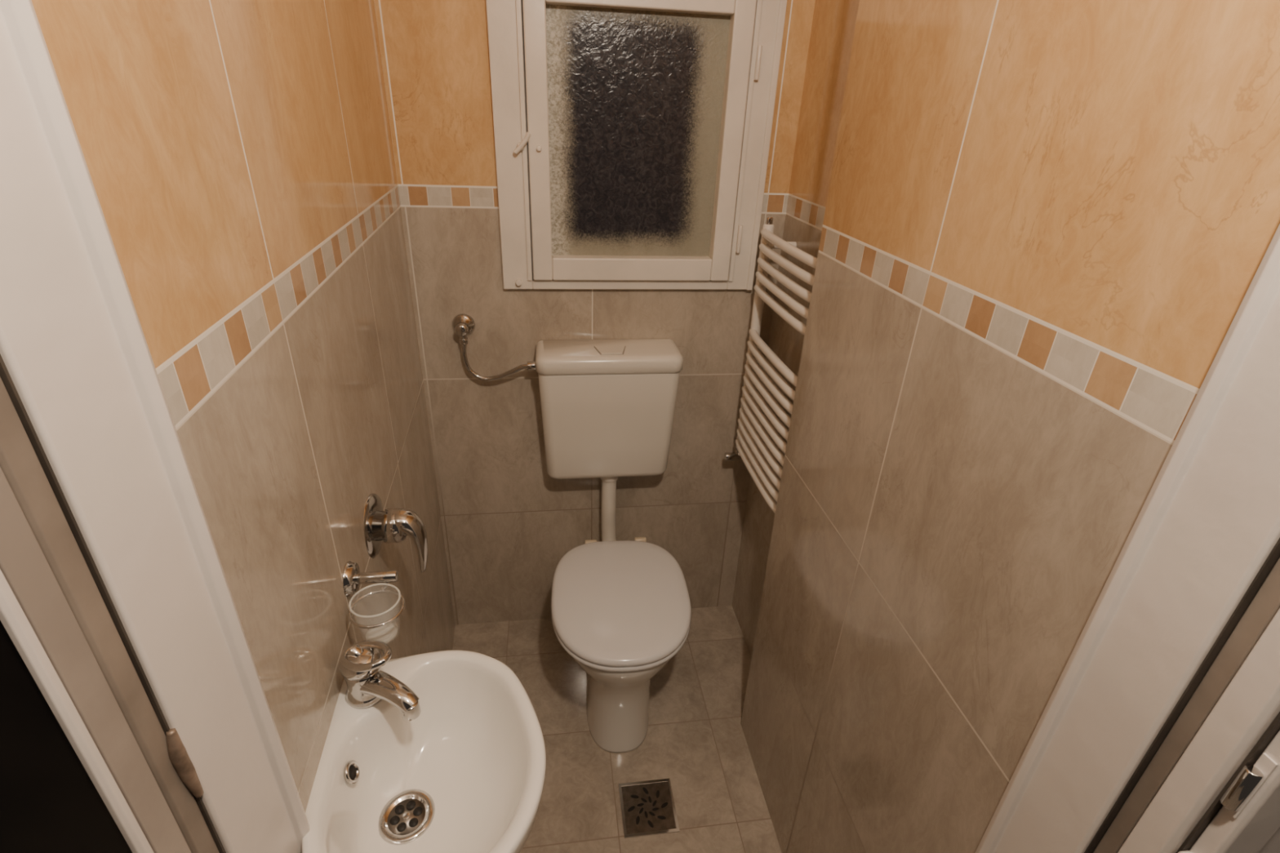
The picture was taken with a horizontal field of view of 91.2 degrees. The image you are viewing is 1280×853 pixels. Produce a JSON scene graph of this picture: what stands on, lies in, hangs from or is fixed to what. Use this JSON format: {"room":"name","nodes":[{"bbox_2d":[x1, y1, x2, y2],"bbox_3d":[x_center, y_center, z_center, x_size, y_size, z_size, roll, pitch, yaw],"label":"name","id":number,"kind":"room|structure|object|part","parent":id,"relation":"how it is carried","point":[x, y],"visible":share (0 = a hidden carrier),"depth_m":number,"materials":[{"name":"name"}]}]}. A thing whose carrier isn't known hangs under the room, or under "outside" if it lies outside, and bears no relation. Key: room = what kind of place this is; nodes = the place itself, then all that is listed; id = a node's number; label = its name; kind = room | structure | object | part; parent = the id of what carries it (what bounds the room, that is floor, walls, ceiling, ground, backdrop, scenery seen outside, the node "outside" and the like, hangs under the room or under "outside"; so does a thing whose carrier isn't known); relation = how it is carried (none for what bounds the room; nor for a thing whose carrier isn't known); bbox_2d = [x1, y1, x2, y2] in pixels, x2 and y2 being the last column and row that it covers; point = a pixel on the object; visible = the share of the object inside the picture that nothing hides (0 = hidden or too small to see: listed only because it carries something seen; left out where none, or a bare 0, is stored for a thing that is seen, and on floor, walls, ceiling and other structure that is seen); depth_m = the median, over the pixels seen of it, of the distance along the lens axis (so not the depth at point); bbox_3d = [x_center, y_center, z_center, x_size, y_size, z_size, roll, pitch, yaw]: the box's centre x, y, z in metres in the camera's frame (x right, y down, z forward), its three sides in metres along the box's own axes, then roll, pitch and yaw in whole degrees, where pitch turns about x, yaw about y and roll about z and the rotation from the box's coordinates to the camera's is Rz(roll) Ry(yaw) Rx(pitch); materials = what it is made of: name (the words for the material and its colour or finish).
{"room":"bathroom","nodes":[
{"label":"bathroom","id":0,"kind":"room"},
{"bbox_2d":[0,621,132,852],"bbox_3d":[-0.818,0.110,0.377,0.879,2.600,0.144,-2,27,-8],"label":"wall","id":1,"kind":"structure","parent":0,"point":[50,803],"depth_m":0.43,"materials":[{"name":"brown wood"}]},
{"bbox_2d":[0,568,154,852],"bbox_3d":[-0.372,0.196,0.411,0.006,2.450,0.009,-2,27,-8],"label":"door frame","id":2,"kind":"structure","parent":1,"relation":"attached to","point":[13,619],"depth_m":0.41,"materials":[{"name":"white paint"}]},
{"bbox_2d":[0,466,191,852],"bbox_3d":[-0.374,0.188,0.427,0.009,2.450,0.026,-2,27,-8],"label":"trim","id":3,"kind":"structure","parent":1,"relation":"attached to","point":[24,565],"depth_m":0.41,"materials":[{"name":"grey paint"}]},
{"bbox_2d":[31,0,454,812],"bbox_3d":[-0.531,-0.206,1.019,0.120,2.600,1.202,-3,28,-10],"label":"wall","id":4,"kind":"structure","parent":0,"point":[238,154],"depth_m":0.70,"materials":[{"name":"tile"}]},
{"bbox_2d":[0,0,309,852],"bbox_3d":[-0.368,0.153,0.495,0.041,2.450,0.098,-2,27,-8],"label":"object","id":5,"kind":"structure","parent":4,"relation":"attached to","point":[74,350],"depth_m":0.43,"materials":[{"name":"white paint"}]},
{"bbox_2d":[0,377,219,852],"bbox_3d":[-0.374,0.177,0.447,0.013,2.450,0.019,-2,27,-8],"label":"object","id":6,"kind":"structure","parent":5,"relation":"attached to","point":[20,464],"depth_m":0.42,"materials":[{"name":"paint"}]},
{"bbox_2d":[0,354,226,852],"bbox_3d":[-0.375,0.172,0.457,0.016,2.450,0.002,-2,27,-8],"label":"shadow gap","id":7,"kind":"object","parent":5,"relation":"attached to","point":[5,375],"visible":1,"depth_m":0.41,"materials":[{"name":"black"}]},
{"bbox_3d":[-0.370,0.275,0.508,0.012,0.080,0.012,-2,27,-8],"label":"hinge leaf","id":8,"kind":"part","parent":5,"relation":"part of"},
{"bbox_2d":[342,560,404,628],"bbox_3d":[-0.385,0.256,0.913,0.088,0.095,0.110,-2,27,-8],"label":"holder","id":9,"kind":"object","parent":4,"relation":"attached to","point":[353,577],"visible":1,"depth_m":0.92,"materials":[{"name":"silver metal"}]},
{"bbox_3d":[-0.392,0.224,0.928,0.062,0.017,0.017,-2,27,-8],"label":"arm","id":10,"kind":"part","parent":9,"relation":"part of","materials":[{"name":"silver metal"}]},
{"bbox_3d":[-0.377,0.233,0.929,0.009,0.016,0.016,15,30,23],"label":"drop arm","id":11,"kind":"part","parent":9,"relation":"part of","materials":[{"name":"silver metal"}]},
{"bbox_2d":[364,493,427,572],"bbox_3d":[-0.421,0.187,1.095,0.093,0.149,0.112,-2,27,-8],"label":"mixer tap","id":12,"kind":"object","parent":4,"relation":"attached to","point":[392,525],"visible":1,"depth_m":1.07,"materials":[{"name":"silver metal"}]},
{"bbox_3d":[-0.459,0.172,1.081,0.009,0.112,0.112,0,27,-5],"label":"plate","id":13,"kind":"part","parent":12,"relation":"part of","materials":[{"name":"silver metal"}]},
{"bbox_3d":[-0.405,0.199,1.101,0.060,0.123,0.050,-2,27,-8],"label":"lever","id":14,"kind":"part","parent":12,"relation":"part of","materials":[{"name":"silver metal"}]},
{"bbox_2d":[302,650,546,852],"bbox_3d":[-0.268,0.568,0.861,0.285,0.357,0.347,-2,27,-8],"label":"washbasin","id":15,"kind":"object","parent":4,"relation":"attached to","point":[467,775],"visible":0.98,"depth_m":0.84,"materials":[{"name":"white ceramic"}]},
{"bbox_2d":[337,640,421,721],"bbox_3d":[-0.343,0.333,0.823,0.126,0.093,0.054,18,31,28],"label":"faucet","id":16,"kind":"object","parent":15,"relation":"on","point":[360,664],"visible":1,"depth_m":0.82,"materials":[{"name":"silver metal"}]},
{"bbox_3d":[-0.332,0.350,0.824,0.094,0.038,0.036,18,31,28],"label":"spout","id":17,"kind":"part","parent":16,"relation":"part of","materials":[{"name":"silver metal"}]},
{"bbox_2d":[374,0,815,625],"bbox_3d":[-0.108,-0.520,1.669,1.215,2.600,0.120,-2,27,-8],"label":"wall","id":18,"kind":"structure","parent":0,"point":[508,525],"depth_m":1.75,"materials":[{"name":"tile"}]},
{"bbox_2d":[535,338,683,541],"bbox_3d":[-0.096,0.098,1.839,0.390,0.698,0.146,-2,27,-8],"label":"toilet cistern","id":19,"kind":"object","parent":18,"relation":"attached to","point":[608,406],"depth_m":1.71,"materials":[{"name":"white ceramic"}]},
{"bbox_2d":[452,313,535,381],"bbox_3d":[-0.387,-0.205,1.680,0.230,0.180,0.059,1,27,-3],"label":"supply hose","id":20,"kind":"object","parent":19,"relation":"attached to","point":[463,324],"visible":0.99,"depth_m":1.67,"materials":[{"name":"silver metal"}]},
{"bbox_2d":[459,334,466,339],"bbox_3d":[-0.467,-0.243,1.657,0.018,0.039,0.018,-2,27,-8],"label":"outlet","id":21,"kind":"object","parent":20,"relation":"attached to","point":[464,337],"depth_m":1.65,"materials":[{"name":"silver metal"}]},
{"bbox_2d":[485,0,780,289],"bbox_3d":[-0.004,-0.928,1.416,0.668,1.237,0.082,-2,27,-8],"label":"window","id":22,"kind":"structure","parent":18,"relation":"in","point":[500,14],"depth_m":1.52,"materials":[{"name":"paint"}]},
{"bbox_3d":[-0.298,-0.923,1.381,0.075,1.237,0.068,-2,27,-8],"label":"frame","id":23,"kind":"part","parent":22,"relation":"part of","materials":[{"name":"paint"}]},
{"bbox_3d":[-0.313,-0.372,1.619,0.016,0.016,0.012,-2,27,-8],"label":"drip knob","id":24,"kind":"part","parent":22,"relation":"part of","materials":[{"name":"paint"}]},
{"bbox_2d":[515,0,532,280],"bbox_3d":[-0.272,-0.678,1.470,0.012,0.675,0.006,-2,27,-8],"label":"bead","id":25,"kind":"object","parent":22,"relation":"attached to","point":[518,4],"visible":0.93,"depth_m":1.46,"materials":[{"name":"paint"}]},
{"bbox_3d":[-0.242,-0.684,1.494,0.049,0.660,0.062,-2,27,-8],"label":"sash stile","id":26,"kind":"part","parent":22,"relation":"part of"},
{"bbox_2d":[536,145,541,151],"bbox_3d":[-0.237,-0.653,1.470,0.012,0.012,0.010,-2,27,-8],"label":"stud","id":27,"kind":"object","parent":22,"relation":"attached to","point":[538,148],"visible":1,"depth_m":1.47,"materials":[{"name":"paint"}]},
{"bbox_3d":[-0.025,-0.392,1.698,0.523,0.024,0.068,-2,27,-8],"label":"frame","id":28,"kind":"part","parent":22,"relation":"part of","materials":[{"name":"paint"}]},
{"bbox_3d":[-0.021,-0.423,1.663,0.419,0.058,0.062,-2,27,-8],"label":"sash rail","id":29,"kind":"part","parent":22,"relation":"part of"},
{"bbox_3d":[-0.011,-0.696,1.532,0.426,0.555,0.005,-2,27,-8],"label":"pane","id":30,"kind":"part","parent":22,"relation":"part of","materials":[{"name":"glass"}]},
{"bbox_3d":[0.002,-0.959,1.390,0.419,0.058,0.062,-2,27,-8],"label":"sash rail","id":31,"kind":"part","parent":22,"relation":"part of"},
{"bbox_3d":[0.222,-0.698,1.559,0.049,0.660,0.062,-2,27,-8],"label":"sash stile","id":32,"kind":"part","parent":22,"relation":"part of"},
{"bbox_2d":[735,225,742,253],"bbox_3d":[0.260,-0.491,1.641,0.011,0.070,0.011,-2,27,-8],"label":"hinge","id":33,"kind":"object","parent":22,"relation":"attached to","point":[740,227],"visible":1,"depth_m":1.64,"materials":[{"name":"paint"}]},
{"bbox_2d":[728,0,762,281],"bbox_3d":[0.258,-0.693,1.544,0.012,0.675,0.006,-2,27,-8],"label":"bead","id":34,"kind":"object","parent":22,"relation":"attached to","point":[758,8],"visible":1,"depth_m":1.53,"materials":[{"name":"paint"}]},
{"bbox_3d":[0.291,-0.940,1.464,0.070,1.237,0.068,-2,27,-8],"label":"frame","id":35,"kind":"part","parent":22,"relation":"part of","materials":[{"name":"paint"}]},
{"bbox_2d":[754,44,762,79],"bbox_3d":[0.275,-0.847,1.459,0.011,0.070,0.011,-2,27,-8],"label":"hinge","id":36,"kind":"object","parent":22,"relation":"attached to","point":[759,46],"visible":1,"depth_m":1.46,"materials":[{"name":"paint"}]},
{"bbox_2d":[746,0,786,289],"bbox_3d":[0.323,-0.924,1.435,0.016,1.237,0.005,-2,27,-8],"label":"bead","id":37,"kind":"object","parent":22,"relation":"attached to","point":[783,3],"visible":1,"depth_m":1.54,"materials":[{"name":"paint"}]},
{"bbox_2d":[452,605,782,852],"bbox_3d":[-0.078,1.230,1.171,2.500,0.060,2.560,-2,27,-8],"label":"floor","id":38,"kind":"structure","parent":0,"point":[695,739],"depth_m":1.75,"materials":[{"name":"tile"}]},
{"bbox_2d":[551,537,691,753],"bbox_3d":[-0.069,0.605,1.839,0.372,0.446,0.613,-2,27,-8],"label":"toilet","id":39,"kind":"object","parent":38,"relation":"on","point":[621,610],"visible":1,"depth_m":1.65,"materials":[{"name":"white ceramic"}]},
{"bbox_3d":[-0.052,0.471,1.690,0.372,0.018,0.469,-2,27,-8],"label":"seat","id":40,"kind":"part","parent":39,"relation":"part of","materials":[{"name":"plastic"}]},
{"bbox_3d":[-0.051,0.451,1.680,0.372,0.026,0.469,-2,27,-8],"label":"lid","id":41,"kind":"part","parent":39,"relation":"part of","materials":[{"name":"plastic"}]},
{"bbox_3d":[-0.060,0.657,1.789,0.344,0.399,0.458,-2,27,-8],"label":"bowl","id":42,"kind":"part","parent":39,"relation":"part of","materials":[{"name":"white ceramic"}]},
{"bbox_2d":[618,778,679,838],"bbox_3d":[0.021,0.976,1.606,0.138,0.004,0.138,-2,27,-8],"label":"floor drain","id":43,"kind":"object","parent":38,"relation":"on","point":[647,807],"visible":1,"depth_m":1.60,"materials":[{"name":"silver metal"}]},
{"bbox_2d":[732,0,859,657],"bbox_3d":[0.485,-0.400,1.482,0.140,2.600,0.480,-2,27,-8],"label":"wall","id":44,"kind":"structure","parent":0,"point":[833,21],"depth_m":1.53,"materials":[{"name":"tile"}]},
{"bbox_2d":[724,216,817,514],"bbox_3d":[0.352,-0.128,1.587,0.110,0.713,0.412,-2,27,-8],"label":"towel radiator","id":45,"kind":"object","parent":44,"relation":"attached to","point":[755,446],"visible":0.8,"depth_m":1.57,"materials":[{"name":"metal"}]},
{"bbox_2d":[740,0,1279,852],"bbox_3d":[0.519,-0.110,0.919,0.245,2.600,0.785,-2,27,-8],"label":"wall","id":46,"kind":"structure","parent":0,"point":[1046,224],"depth_m":0.77,"materials":[{"name":"tile"}]},
{"bbox_2d":[975,223,1279,852],"bbox_3d":[0.477,0.159,0.554,0.071,2.450,0.090,-2,27,-8],"label":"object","id":47,"kind":"structure","parent":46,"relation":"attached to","point":[1208,522],"depth_m":0.54,"materials":[{"name":"white paint"}]},
{"bbox_2d":[1084,537,1279,852],"bbox_3d":[0.493,0.179,0.515,0.052,2.450,0.001,-2,27,-8],"label":"shadow gap","id":48,"kind":"object","parent":47,"relation":"attached to","point":[1274,555],"visible":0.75,"depth_m":0.53,"materials":[{"name":"black"}]},
{"bbox_2d":[1093,557,1279,852],"bbox_3d":[0.498,0.183,0.508,0.044,2.450,0.015,-2,27,-8],"label":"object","id":49,"kind":"structure","parent":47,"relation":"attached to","point":[1265,604],"depth_m":0.53,"materials":[{"name":"paint"}]},
{"bbox_2d":[1258,827,1279,852],"bbox_3d":[0.886,0.094,0.549,0.700,2.600,0.150,-2,27,-8],"label":"wall","id":50,"kind":"structure","parent":0,"point":[1273,846],"depth_m":0.56,"materials":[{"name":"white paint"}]},
{"bbox_2d":[1177,850,1192,852],"bbox_3d":[0.489,0.386,0.560,0.010,0.012,0.012,-2,27,-8],"label":"trim","id":51,"kind":"structure","parent":50,"relation":"attached to","point":[1184,851],"depth_m":0.56,"materials":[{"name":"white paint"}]},
{"bbox_2d":[1117,608,1279,852],"bbox_3d":[0.512,0.193,0.489,0.062,2.450,0.030,-2,27,-8],"label":"bead","id":52,"kind":"object","parent":50,"relation":"attached to","point":[1250,704],"visible":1,"depth_m":0.52,"materials":[{"name":"white paint"}]},
{"bbox_2d":[1176,711,1279,852],"bbox_3d":[0.519,0.200,0.476,0.051,2.450,0.002,-2,27,-8],"label":"shadow gap","id":53,"kind":"object","parent":50,"relation":"attached to","point":[1273,728],"visible":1,"depth_m":0.52,"materials":[{"name":"black"}]},
{"bbox_2d":[1189,730,1279,852],"bbox_3d":[0.524,0.205,0.468,0.044,2.450,0.017,-2,27,-8],"label":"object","id":54,"kind":"object","parent":50,"relation":"attached to","point":[1260,820],"visible":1,"depth_m":0.53,"materials":[{"name":"white paint"}]},
{"bbox_2d":[1220,764,1263,811],"bbox_3d":[0.491,0.296,0.512,0.012,0.045,0.012,-2,27,-8],"label":"latch bolt","id":55,"kind":"object","parent":54,"relation":"attached to","point":[1248,779],"visible":1,"depth_m":0.51,"materials":[{"name":"silver metal"}]},
{"bbox_2d":[1222,752,1278,818],"bbox_3d":[0.497,0.294,0.511,0.002,0.070,0.011,-2,27,-8],"label":"latch plate","id":56,"kind":"object","parent":54,"relation":"attached to","point":[1265,764],"depth_m":0.50,"materials":[{"name":"white metal"}]},
{"bbox_3d":[-0.280,-0.656,1.469,0.018,0.018,0.014,-2,27,-8],"label":"boss","id":57,"kind":"object","parent":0,"visible":0},
{"bbox_2d":[513,131,531,154],"bbox_3d":[-0.274,-0.660,1.459,0.043,0.049,0.012,3,27,1],"label":"lever","id":58,"kind":"object","parent":57,"relation":"attached to","point":[522,144],"visible":1,"depth_m":1.46,"materials":[{"name":"paint"}]}
]}

